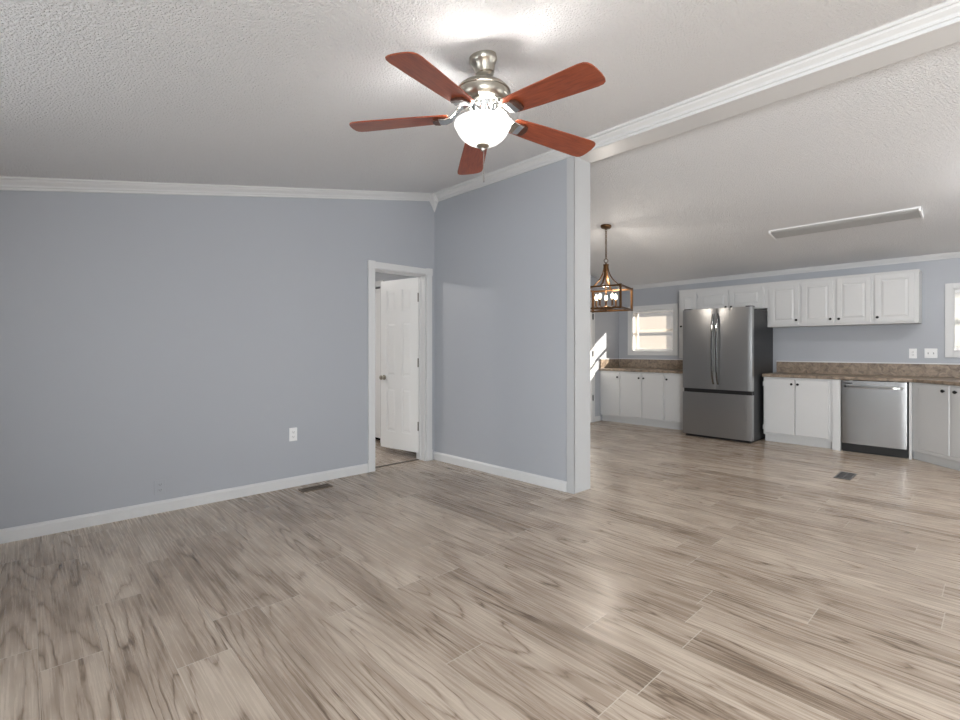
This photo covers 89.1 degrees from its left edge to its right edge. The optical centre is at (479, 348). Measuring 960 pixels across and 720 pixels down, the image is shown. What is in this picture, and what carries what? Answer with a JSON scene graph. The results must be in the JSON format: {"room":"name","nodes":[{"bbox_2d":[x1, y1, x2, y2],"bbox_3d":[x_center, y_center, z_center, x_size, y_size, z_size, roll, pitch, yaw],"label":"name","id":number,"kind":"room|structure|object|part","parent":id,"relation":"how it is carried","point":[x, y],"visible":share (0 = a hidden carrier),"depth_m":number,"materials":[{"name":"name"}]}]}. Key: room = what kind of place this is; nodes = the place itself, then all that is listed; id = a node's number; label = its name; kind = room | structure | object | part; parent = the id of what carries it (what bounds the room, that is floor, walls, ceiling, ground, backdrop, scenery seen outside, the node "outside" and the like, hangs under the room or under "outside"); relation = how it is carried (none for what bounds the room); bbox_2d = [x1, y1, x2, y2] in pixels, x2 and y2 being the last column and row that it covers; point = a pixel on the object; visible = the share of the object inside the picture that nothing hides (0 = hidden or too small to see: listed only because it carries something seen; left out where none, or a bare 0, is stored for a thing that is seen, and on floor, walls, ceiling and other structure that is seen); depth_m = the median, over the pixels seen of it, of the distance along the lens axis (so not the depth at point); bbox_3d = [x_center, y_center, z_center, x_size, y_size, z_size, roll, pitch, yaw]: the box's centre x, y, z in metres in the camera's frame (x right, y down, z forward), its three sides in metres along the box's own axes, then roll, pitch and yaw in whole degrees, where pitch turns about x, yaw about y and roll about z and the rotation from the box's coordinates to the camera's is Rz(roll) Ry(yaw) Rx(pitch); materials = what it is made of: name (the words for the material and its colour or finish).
{"room":"living room","nodes":[
{"label":"living room","id":0,"kind":"room"},
{"bbox_2d":[0,190,433,528],"bbox_3d":[-2.130,-0.268,4.132,4.420,3.036,0.150,0,0,-43],"label":"wall","id":1,"kind":"structure","parent":0,"point":[181,340],"depth_m":3.83,"materials":[{"name":"grey paint"}]},
{"bbox_2d":[154,479,165,494],"bbox_3d":[-2.446,1.056,3.730,0.075,0.110,0.009,0,0,-43],"label":"wall outlet","id":2,"kind":"object","parent":1,"relation":"attached to","point":[159,485],"visible":1,"depth_m":3.73,"materials":[{"name":"grey plastic"}]},
{"bbox_2d":[0,463,367,543],"bbox_3d":[-2.354,1.205,3.811,3.355,0.090,0.016,0,0,-43],"label":"baseboard","id":3,"kind":"structure","parent":1,"relation":"attached to","point":[17,533],"depth_m":3.73,"materials":[{"name":"white paint"}]},
{"bbox_2d":[0,176,432,200],"bbox_3d":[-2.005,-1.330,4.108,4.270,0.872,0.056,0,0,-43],"label":"trim","id":4,"kind":"structure","parent":1,"relation":"attached to","point":[13,183],"depth_m":3.83,"materials":[{"name":"white paint"}]},
{"bbox_2d":[289,427,296,440],"bbox_3d":[-1.695,0.775,4.429,0.073,0.120,0.009,0,0,-43],"label":"wall outlet","id":5,"kind":"object","parent":1,"relation":"attached to","point":[292,431],"visible":1,"depth_m":4.43,"materials":[{"name":"white plastic"}]},
{"bbox_2d":[375,459,418,467],"bbox_3d":[-0.925,1.248,5.314,0.627,0.004,0.035,0,0,-43],"label":"trim","id":6,"kind":"structure","parent":1,"relation":"attached to","point":[414,459],"depth_m":5.31,"materials":[{"name":"brown"}]},
{"bbox_2d":[379,277,418,452],"bbox_3d":[-0.924,0.181,5.741,0.631,1.988,0.166,0,0,32],"label":"door","id":7,"kind":"structure","parent":1,"relation":"in","point":[398,377],"depth_m":5.70,"materials":[{"name":"white paint"}]},
{"bbox_3d":[-1.169,0.340,5.833,0.062,0.062,0.066,0,0,37],"label":"knob","id":8,"kind":"part","parent":7,"relation":"part of","materials":[{"name":"silver metal"}]},
{"bbox_2d":[367,260,432,471],"bbox_3d":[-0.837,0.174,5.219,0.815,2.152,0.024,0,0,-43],"label":"trim","id":9,"kind":"structure","parent":1,"relation":"attached to","point":[372,265],"depth_m":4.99,"materials":[{"name":"white paint"}]},
{"bbox_2d":[429,194,437,211],"bbox_3d":[-0.517,-1.637,5.481,0.078,0.175,0.078,0,0,-43],"label":"trim","id":10,"kind":"structure","parent":1,"relation":"attached to","point":[433,201],"depth_m":5.46,"materials":[{"name":"white paint"}]},
{"bbox_2d":[375,272,415,288],"bbox_3d":[-1.039,-0.265,6.371,0.230,3.030,5.663,0,0,-43],"label":"wall partition","id":11,"kind":"structure","parent":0,"point":[378,276],"depth_m":6.39,"materials":[{"name":"grey paint"}]},
{"bbox_2d":[375,288,379,437],"bbox_3d":[-1.540,0.193,6.795,0.035,2.015,0.740,0,0,-43],"label":"door","id":12,"kind":"structure","parent":11,"relation":"in","point":[377,291],"depth_m":6.61,"materials":[{"name":"white paint"}]},
{"bbox_2d":[375,280,383,442],"bbox_3d":[-1.574,0.170,6.763,0.018,2.160,0.900,0,0,-43],"label":"trim","id":13,"kind":"structure","parent":11,"relation":"attached to","point":[377,283],"depth_m":6.48,"materials":[{"name":"white paint"}]},
{"bbox_2d":[0,0,947,192],"bbox_3d":[-0.685,-1.427,2.677,4.550,0.966,11.550,0,0,-43],"label":"ceiling","id":14,"kind":"structure","parent":0,"point":[268,93],"depth_m":2.43,"materials":[{"name":"white paint"}]},
{"bbox_2d":[349,50,605,181],"bbox_3d":[0.047,-1.126,2.342,1.270,0.628,1.209,0,0,-43],"label":"ceiling fan","id":15,"kind":"object","parent":14,"relation":"hanging from","point":[484,97],"visible":1,"depth_m":2.28,"materials":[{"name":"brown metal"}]},
{"bbox_3d":[-0.395,-1.115,2.409,0.490,0.006,0.158,-3,9,4],"label":"blade","id":16,"kind":"part","parent":15,"relation":"part of","materials":[{"name":"brown wood"}]},
{"bbox_3d":[-0.188,-1.110,2.021,0.158,0.006,0.490,10,9,29],"label":"blade","id":17,"kind":"part","parent":15,"relation":"part of","materials":[{"name":"brown wood"}]},
{"bbox_3d":[-0.036,-1.104,2.783,0.158,0.006,0.490,-9,-3,-8],"label":"blade","id":18,"kind":"part","parent":15,"relation":"part of","materials":[{"name":"brown wood"}]},
{"bbox_3d":[0.014,-1.044,2.377,0.278,0.113,0.278,0,0,-43],"label":"lamp shade","id":19,"kind":"part","parent":15,"relation":"part of","materials":[{"name":"white glass"}]},
{"bbox_3d":[0.018,-0.897,2.373,0.009,0.170,0.009,0,0,-43],"label":"pull chain","id":20,"kind":"part","parent":15,"relation":"part of","materials":[{"name":"silver metal"}]},
{"bbox_3d":[0.379,-1.103,2.559,0.490,0.006,0.158,5,-11,-26],"label":"blade","id":21,"kind":"part","parent":15,"relation":"part of","materials":[{"name":"brown wood"}]},
{"bbox_3d":[0.298,-1.105,2.083,0.158,0.006,0.490,13,-4,-44],"label":"blade","id":22,"kind":"part","parent":15,"relation":"part of","materials":[{"name":"brown wood"}]},
{"bbox_2d":[578,22,959,162],"bbox_3d":[2.848,-1.738,2.203,0.230,0.145,5.737,0,0,-43],"label":"beam","id":23,"kind":"structure","parent":14,"relation":"attached to","point":[948,35],"depth_m":3.12,"materials":[{"name":"white paint"}]},
{"bbox_2d":[0,420,959,719],"bbox_3d":[0.961,1.300,4.212,9.050,0.100,11.550,0,0,-43],"label":"floor","id":24,"kind":"structure","parent":0,"point":[693,577],"depth_m":2.46,"materials":[{"name":"laminate"}]},
{"bbox_2d":[298,483,332,492],"bbox_3d":[-1.476,1.247,4.383,0.280,0.006,0.120,0,0,-43],"label":"floor vent","id":25,"kind":"object","parent":24,"relation":"in","point":[322,486],"visible":1,"depth_m":4.38,"materials":[{"name":"brown"}]},
{"bbox_2d":[600,371,683,429],"bbox_3d":[2.839,0.814,8.108,0.629,0.873,1.607,0,0,-43],"label":"base cabinet","id":26,"kind":"object","parent":24,"relation":"on","point":[638,398],"visible":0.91,"depth_m":7.91,"materials":[{"name":"grey paint"}]},
{"bbox_3d":[2.232,0.762,8.353,0.019,0.725,0.353,0,0,-43],"label":"cabinet door","id":27,"kind":"part","parent":26,"relation":"part of","materials":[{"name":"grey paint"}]},
{"bbox_3d":[2.496,0.762,8.070,0.019,0.725,0.368,0,0,-43],"label":"cabinet door","id":28,"kind":"part","parent":26,"relation":"part of","materials":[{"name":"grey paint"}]},
{"bbox_2d":[599,358,682,373],"bbox_3d":[2.856,0.272,8.121,0.644,0.207,1.613,0,0,-43],"label":"countertop","id":29,"kind":"structure","parent":26,"relation":"on","point":[608,364],"depth_m":8.38,"materials":[{"name":"stone"}]},
{"bbox_3d":[2.759,0.762,7.788,0.019,0.725,0.364,0,0,-43],"label":"cabinet door","id":30,"kind":"part","parent":26,"relation":"part of","materials":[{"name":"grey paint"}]},
{"bbox_3d":[3.022,0.762,7.506,0.019,0.725,0.357,0,0,-43],"label":"cabinet door","id":31,"kind":"part","parent":26,"relation":"part of","materials":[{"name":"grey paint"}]},
{"bbox_2d":[683,305,772,442],"bbox_3d":[3.553,0.337,7.026,0.939,1.826,0.926,0,0,-43],"label":"refrigerator","id":32,"kind":"object","parent":24,"relation":"on","point":[727,352],"visible":0.99,"depth_m":6.69,"materials":[{"name":"grey metal"}]},
{"bbox_3d":[3.127,-0.001,6.946,0.078,1.122,0.461,0,0,-43],"label":"fridge door","id":33,"kind":"part","parent":32,"relation":"part of","materials":[{"name":"silver metal"}]},
{"bbox_3d":[3.218,0.000,6.754,0.077,0.984,0.024,0,0,-43],"label":"door handle","id":34,"kind":"part","parent":32,"relation":"part of","materials":[{"name":"silver metal"}]},
{"bbox_3d":[3.259,0.000,6.710,0.077,0.984,0.024,0,0,-43],"label":"door handle","id":35,"kind":"part","parent":32,"relation":"part of","materials":[{"name":"silver metal"}]},
{"bbox_3d":[3.285,0.915,6.776,0.078,0.600,0.926,0,0,-43],"label":"freezer drawer","id":36,"kind":"part","parent":32,"relation":"part of","materials":[{"name":"silver metal"}]},
{"bbox_3d":[3.444,-0.001,6.606,0.078,1.122,0.461,0,0,-43],"label":"fridge door","id":37,"kind":"part","parent":32,"relation":"part of","materials":[{"name":"silver metal"}]},
{"bbox_2d":[763,377,831,448],"bbox_3d":[4.308,0.814,6.532,0.629,0.873,0.778,0,0,-43],"label":"base cabinet","id":38,"kind":"object","parent":24,"relation":"on","point":[798,411],"visible":0.95,"depth_m":6.32,"materials":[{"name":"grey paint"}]},
{"bbox_3d":[3.975,0.762,6.485,0.019,0.725,0.360,0,0,-43],"label":"cabinet door","id":39,"kind":"part","parent":38,"relation":"part of","materials":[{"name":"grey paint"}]},
{"bbox_3d":[4.225,0.762,6.217,0.019,0.725,0.361,0,0,-43],"label":"cabinet door","id":40,"kind":"part","parent":38,"relation":"part of","materials":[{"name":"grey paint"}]},
{"bbox_2d":[832,379,840,450],"bbox_3d":[4.614,0.814,6.224,0.602,0.873,0.086,0,0,-43],"label":"filler panel","id":41,"kind":"object","parent":24,"relation":"on","point":[836,384],"visible":0.47,"depth_m":6.02,"materials":[{"name":"grey paint"}]},
{"bbox_2d":[833,471,856,479],"bbox_3d":[3.599,1.247,4.806,0.330,0.006,0.134,0,0,-43],"label":"floor vent","id":42,"kind":"object","parent":24,"relation":"in","point":[841,475],"visible":1,"depth_m":4.80,"materials":[{"name":"grey metal"}]},
{"bbox_2d":[841,380,908,457],"bbox_3d":[4.826,0.813,5.930,0.653,0.874,0.625,0,0,-43],"label":"dishwasher","id":43,"kind":"object","parent":24,"relation":"on","point":[874,414],"visible":1,"depth_m":5.73,"materials":[{"name":"silver metal"}]},
{"bbox_3d":[4.606,0.452,5.729,0.056,0.030,0.552,0,0,-43],"label":"bar handle","id":44,"kind":"part","parent":43,"relation":"part of","materials":[{"name":"silver metal"}]},
{"bbox_2d":[909,382,912,459],"bbox_3d":[5.084,0.814,5.720,0.602,0.873,0.024,0,0,-43],"label":"end panel","id":45,"kind":"object","parent":24,"relation":"on","point":[910,383],"visible":0.46,"depth_m":5.51,"materials":[{"name":"grey paint"}]},
{"bbox_2d":[912,382,959,470],"bbox_3d":[5.129,0.814,4.852,1.720,0.873,1.302,0,0,-43],"label":"base cabinet","id":46,"kind":"object","parent":24,"relation":"on","point":[935,407],"visible":0.98,"depth_m":5.20,"materials":[{"name":"grey paint"}]},
{"bbox_2d":[762,361,959,385],"bbox_3d":[4.616,0.272,5.408,1.769,0.207,2.850,0,0,-43],"label":"countertop","id":47,"kind":"structure","parent":46,"relation":"on","point":[930,373],"depth_m":6.13,"materials":[{"name":"stone"}]},
{"bbox_3d":[4.875,0.749,5.241,0.019,0.722,0.368,0,0,2],"label":"cabinet door","id":48,"kind":"part","parent":46,"relation":"part of","materials":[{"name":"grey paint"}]},
{"bbox_3d":[4.862,0.749,4.846,0.019,0.722,0.368,0,0,2],"label":"cabinet door","id":49,"kind":"part","parent":46,"relation":"part of","materials":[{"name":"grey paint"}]},
{"bbox_2d":[434,158,566,481],"bbox_3d":[0.145,-0.258,4.892,0.095,3.015,1.883,0,0,-43],"label":"wall","id":50,"kind":"structure","parent":0,"point":[500,247],"depth_m":4.76,"materials":[{"name":"grey paint"}]},
{"bbox_2d":[433,451,566,491],"bbox_3d":[0.119,1.205,4.895,1.804,0.090,0.016,0,0,45],"label":"baseboard","id":51,"kind":"structure","parent":50,"relation":"attached to","point":[556,484],"depth_m":4.76,"materials":[{"name":"white paint"}]},
{"bbox_2d":[433,149,571,201],"bbox_3d":[0.123,-1.710,4.849,1.879,0.113,0.070,0,0,45],"label":"trim","id":52,"kind":"structure","parent":50,"relation":"attached to","point":[552,156],"depth_m":4.74,"materials":[{"name":"white paint"}]},
{"bbox_2d":[567,156,589,493],"bbox_3d":[0.872,-0.207,4.314,0.248,2.915,0.076,0,0,-43],"label":"trim","id":53,"kind":"structure","parent":50,"relation":"attached to","point":[578,170],"depth_m":4.25,"materials":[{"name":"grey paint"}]},
{"bbox_2d":[590,275,618,420],"bbox_3d":[0.990,-0.265,7.589,4.400,3.030,0.150,0,0,-43],"label":"wall","id":54,"kind":"structure","parent":0,"point":[606,323],"depth_m":8.59,"materials":[{"name":"grey paint"}]},
{"bbox_2d":[590,302,593,421],"bbox_3d":[1.599,0.225,8.019,0.876,2.030,0.051,0,0,-43],"label":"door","id":55,"kind":"structure","parent":54,"relation":"in","point":[591,314],"depth_m":8.28,"materials":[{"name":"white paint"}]},
{"bbox_2d":[590,298,594,421],"bbox_3d":[1.584,0.190,8.023,1.040,2.120,0.025,0,0,-43],"label":"trim","id":56,"kind":"structure","parent":54,"relation":"attached to","point":[593,321],"depth_m":8.34,"materials":[{"name":"white paint"}]},
{"bbox_2d":[590,41,959,286],"bbox_3d":[2.625,-1.499,5.763,4.500,0.802,11.550,0,0,-43],"label":"ceiling","id":57,"kind":"structure","parent":0,"point":[705,201],"depth_m":4.57,"materials":[{"name":"white paint"}]},
{"bbox_2d":[590,224,632,312],"bbox_3d":[1.563,-0.997,6.051,0.526,1.083,0.526,0,0,32],"label":"pendant lantern","id":58,"kind":"object","parent":57,"relation":"hanging from","point":[605,308],"visible":0.94,"depth_m":6.04,"materials":[{"name":"brown metal"}]},
{"bbox_2d":[598,293,601,306],"bbox_3d":[1.504,-0.599,6.008,0.147,0.175,0.044,0,0,-43],"label":"candle holder","id":59,"kind":"object","parent":58,"relation":"on","point":[599,296],"depth_m":5.96,"materials":[{"name":"white"}]},
{"bbox_3d":[1.492,-0.889,5.937,0.024,0.287,0.232,0,0,32],"label":"arm","id":60,"kind":"part","parent":58,"relation":"part of","materials":[{"name":"brown metal"}]},
{"bbox_3d":[1.563,-1.301,6.051,0.022,0.378,0.022,0,0,2],"label":"chain","id":61,"kind":"part","parent":58,"relation":"part of","materials":[{"name":"brown metal"}]},
{"bbox_3d":[1.563,-0.726,6.051,0.068,0.539,0.068,0,0,-43],"label":"stem","id":62,"kind":"part","parent":58,"relation":"part of","materials":[{"name":"brown metal"}]},
{"bbox_3d":[1.634,-0.889,6.166,0.024,0.287,0.232,0,0,32],"label":"arm","id":63,"kind":"part","parent":58,"relation":"part of","materials":[{"name":"brown metal"}]},
{"bbox_2d":[609,293,613,306],"bbox_3d":[1.586,-0.599,5.980,0.072,0.175,0.140,0,0,-43],"label":"candle holder","id":64,"kind":"object","parent":58,"relation":"on","point":[612,295],"depth_m":5.92,"materials":[{"name":"white"}]},
{"bbox_3d":[1.563,-0.621,6.051,0.526,0.292,0.526,0,0,32],"label":"cage frame","id":65,"kind":"part","parent":58,"relation":"part of","materials":[{"name":"brown metal"}]},
{"bbox_2d":[614,294,617,305],"bbox_3d":[1.638,-0.599,6.055,0.121,0.175,0.106,0,0,-43],"label":"candle holder","id":66,"kind":"object","parent":58,"relation":"on","point":[615,297],"depth_m":6.05,"materials":[{"name":"white"}]},
{"bbox_2d":[768,206,923,239],"bbox_3d":[3.874,-1.332,5.247,0.254,0.078,1.316,0,0,-43],"label":"fluorescent fixture","id":67,"kind":"object","parent":57,"relation":"attached to","point":[915,212],"visible":1,"depth_m":5.14,"materials":[{"name":"white plastic"}]},
{"bbox_2d":[619,258,959,374],"bbox_3d":[5.324,0.050,6.058,0.150,2.401,8.300,0,0,-43],"label":"wall","id":68,"kind":"structure","parent":0,"point":[859,343],"depth_m":6.39,"materials":[{"name":"grey paint"}]},
{"bbox_2d":[600,359,682,368],"bbox_3d":[2.865,0.258,8.129,0.619,0.152,1.613,0,0,-43],"label":"backsplash","id":69,"kind":"structure","parent":68,"relation":"attached to","point":[604,363],"depth_m":8.54,"materials":[{"name":"stone"}]},
{"bbox_2d":[628,303,677,355],"bbox_3d":[3.028,-0.325,8.498,0.180,0.870,0.920,0,0,-43],"label":"window","id":70,"kind":"structure","parent":68,"relation":"in","point":[633,318],"depth_m":8.54,"materials":[{"name":"white paint"}]},
{"bbox_2d":[633,309,672,349],"bbox_3d":[3.004,-0.330,8.475,0.042,0.692,0.732,0,0,-43],"label":"roller shade","id":71,"kind":"object","parent":70,"relation":"attached to","point":[663,310],"visible":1,"depth_m":8.46,"materials":[{"name":"fabric"}]},
{"bbox_3d":[2.997,0.005,8.469,0.012,0.022,0.728,0,0,-43],"label":"rail","id":72,"kind":"part","parent":71,"relation":"part of","materials":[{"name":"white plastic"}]},
{"bbox_3d":[3.075,-0.325,8.542,0.030,0.730,0.736,0,0,-43],"label":"sash","id":73,"kind":"part","parent":70,"relation":"part of","materials":[{"name":"white paint"}]},
{"bbox_2d":[679,289,697,357],"bbox_3d":[3.376,-0.391,7.759,0.379,1.082,0.295,0,0,-43],"label":"upper cabinet","id":74,"kind":"object","parent":68,"relation":"attached to","point":[688,299],"visible":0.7,"depth_m":7.71,"materials":[{"name":"grey paint"}]},
{"bbox_2d":[698,283,766,309],"bbox_3d":[3.805,-0.753,7.299,0.379,0.357,0.963,0,0,-43],"label":"upper cabinet","id":75,"kind":"object","parent":68,"relation":"attached to","point":[755,295],"visible":0.77,"depth_m":7.15,"materials":[{"name":"white wood"}]},
{"bbox_3d":[3.525,-0.735,7.378,0.019,0.280,0.432,0,0,-43],"label":"cabinet door","id":76,"kind":"part","parent":75,"relation":"part of","materials":[{"name":"grey paint"}]},
{"bbox_3d":[3.839,-0.735,7.041,0.019,0.280,0.442,0,0,-43],"label":"cabinet door","id":77,"kind":"part","parent":75,"relation":"part of","materials":[{"name":"grey paint"}]},
{"bbox_2d":[767,280,803,327],"bbox_3d":[4.271,-0.620,6.799,0.379,0.625,0.405,0,0,-43],"label":"upper cabinet","id":78,"kind":"object","parent":68,"relation":"attached to","point":[783,297],"visible":0.92,"depth_m":6.68,"materials":[{"name":"grey paint"}]},
{"bbox_3d":[4.168,-0.605,6.688,0.019,0.540,0.348,0,0,-43],"label":"cabinet door","id":79,"kind":"part","parent":78,"relation":"part of","materials":[{"name":"grey paint"}]},
{"bbox_2d":[618,252,959,289],"bbox_3d":[4.373,-1.095,6.936,0.043,0.066,5.420,0,0,-43],"label":"trim","id":80,"kind":"structure","parent":68,"relation":"attached to","point":[950,255],"depth_m":6.72,"materials":[{"name":"white paint"}]},
{"bbox_2d":[800,273,875,326],"bbox_3d":[4.670,-0.620,6.371,0.379,0.625,0.766,0,0,-43],"label":"upper cabinet","id":81,"kind":"object","parent":68,"relation":"attached to","point":[847,300],"visible":0.97,"depth_m":6.24,"materials":[{"name":"white wood"}]},
{"bbox_3d":[4.429,-0.608,6.408,0.019,0.545,0.344,0,0,-43],"label":"cabinet door","id":82,"kind":"part","parent":81,"relation":"part of","materials":[{"name":"grey paint"}]},
{"bbox_3d":[4.690,-0.610,6.128,0.019,0.550,0.346,0,0,-43],"label":"cabinet door","id":83,"kind":"part","parent":81,"relation":"part of","materials":[{"name":"grey paint"}]},
{"bbox_2d":[776,362,959,377],"bbox_3d":[5.249,0.258,6.012,0.021,0.152,2.830,0,0,-43],"label":"backsplash","id":84,"kind":"structure","parent":68,"relation":"attached to","point":[918,370],"depth_m":6.23,"materials":[{"name":"stone"}]},
{"bbox_2d":[873,269,922,324],"bbox_3d":[5.076,-0.620,5.936,0.379,0.625,0.424,0,0,-43],"label":"upper cabinet","id":85,"kind":"object","parent":68,"relation":"attached to","point":[897,295],"visible":1,"depth_m":5.82,"materials":[{"name":"white wood"}]},
{"bbox_2d":[909,349,916,357],"bbox_3d":[5.296,0.055,5.970,0.010,0.120,0.073,0,0,-43],"label":"wall outlet","id":86,"kind":"object","parent":68,"relation":"attached to","point":[912,352],"visible":1,"depth_m":5.97,"materials":[{"name":"white plastic"}]},
{"bbox_2d":[924,348,937,357],"bbox_3d":[5.404,0.051,5.849,0.018,0.116,0.116,0,0,-43],"label":"light switch","id":87,"kind":"object","parent":68,"relation":"attached to","point":[928,352],"visible":1,"depth_m":5.85,"materials":[{"name":"white plastic"}]},
{"bbox_2d":[945,283,959,357],"bbox_3d":[5.838,-0.335,5.485,0.180,0.870,0.880,0,0,-43],"label":"window","id":88,"kind":"structure","parent":68,"relation":"in","point":[950,350],"depth_m":5.72,"materials":[{"name":"white paint"}]},
{"bbox_2d":[955,289,959,349],"bbox_3d":[5.819,-0.345,5.468,0.040,0.702,0.720,0,0,-43],"label":"window blind","id":89,"kind":"object","parent":88,"relation":"attached to","point":[957,291],"visible":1,"depth_m":5.71,"materials":[{"name":"white plastic"}]},
{"bbox_3d":[4.848,-0.300,0.043,8.750,3.100,0.150,0,0,-43],"label":"wall","id":90,"kind":"structure","parent":0,"visible":0},
{"bbox_2d":[574,0,959,156],"bbox_3d":[2.739,-1.711,2.093,0.078,0.110,5.725,0,0,-43],"label":"trim","id":91,"kind":"structure","parent":90,"relation":"attached to","point":[947,13],"depth_m":2.97,"materials":[{"name":"white paint"}]}
]}

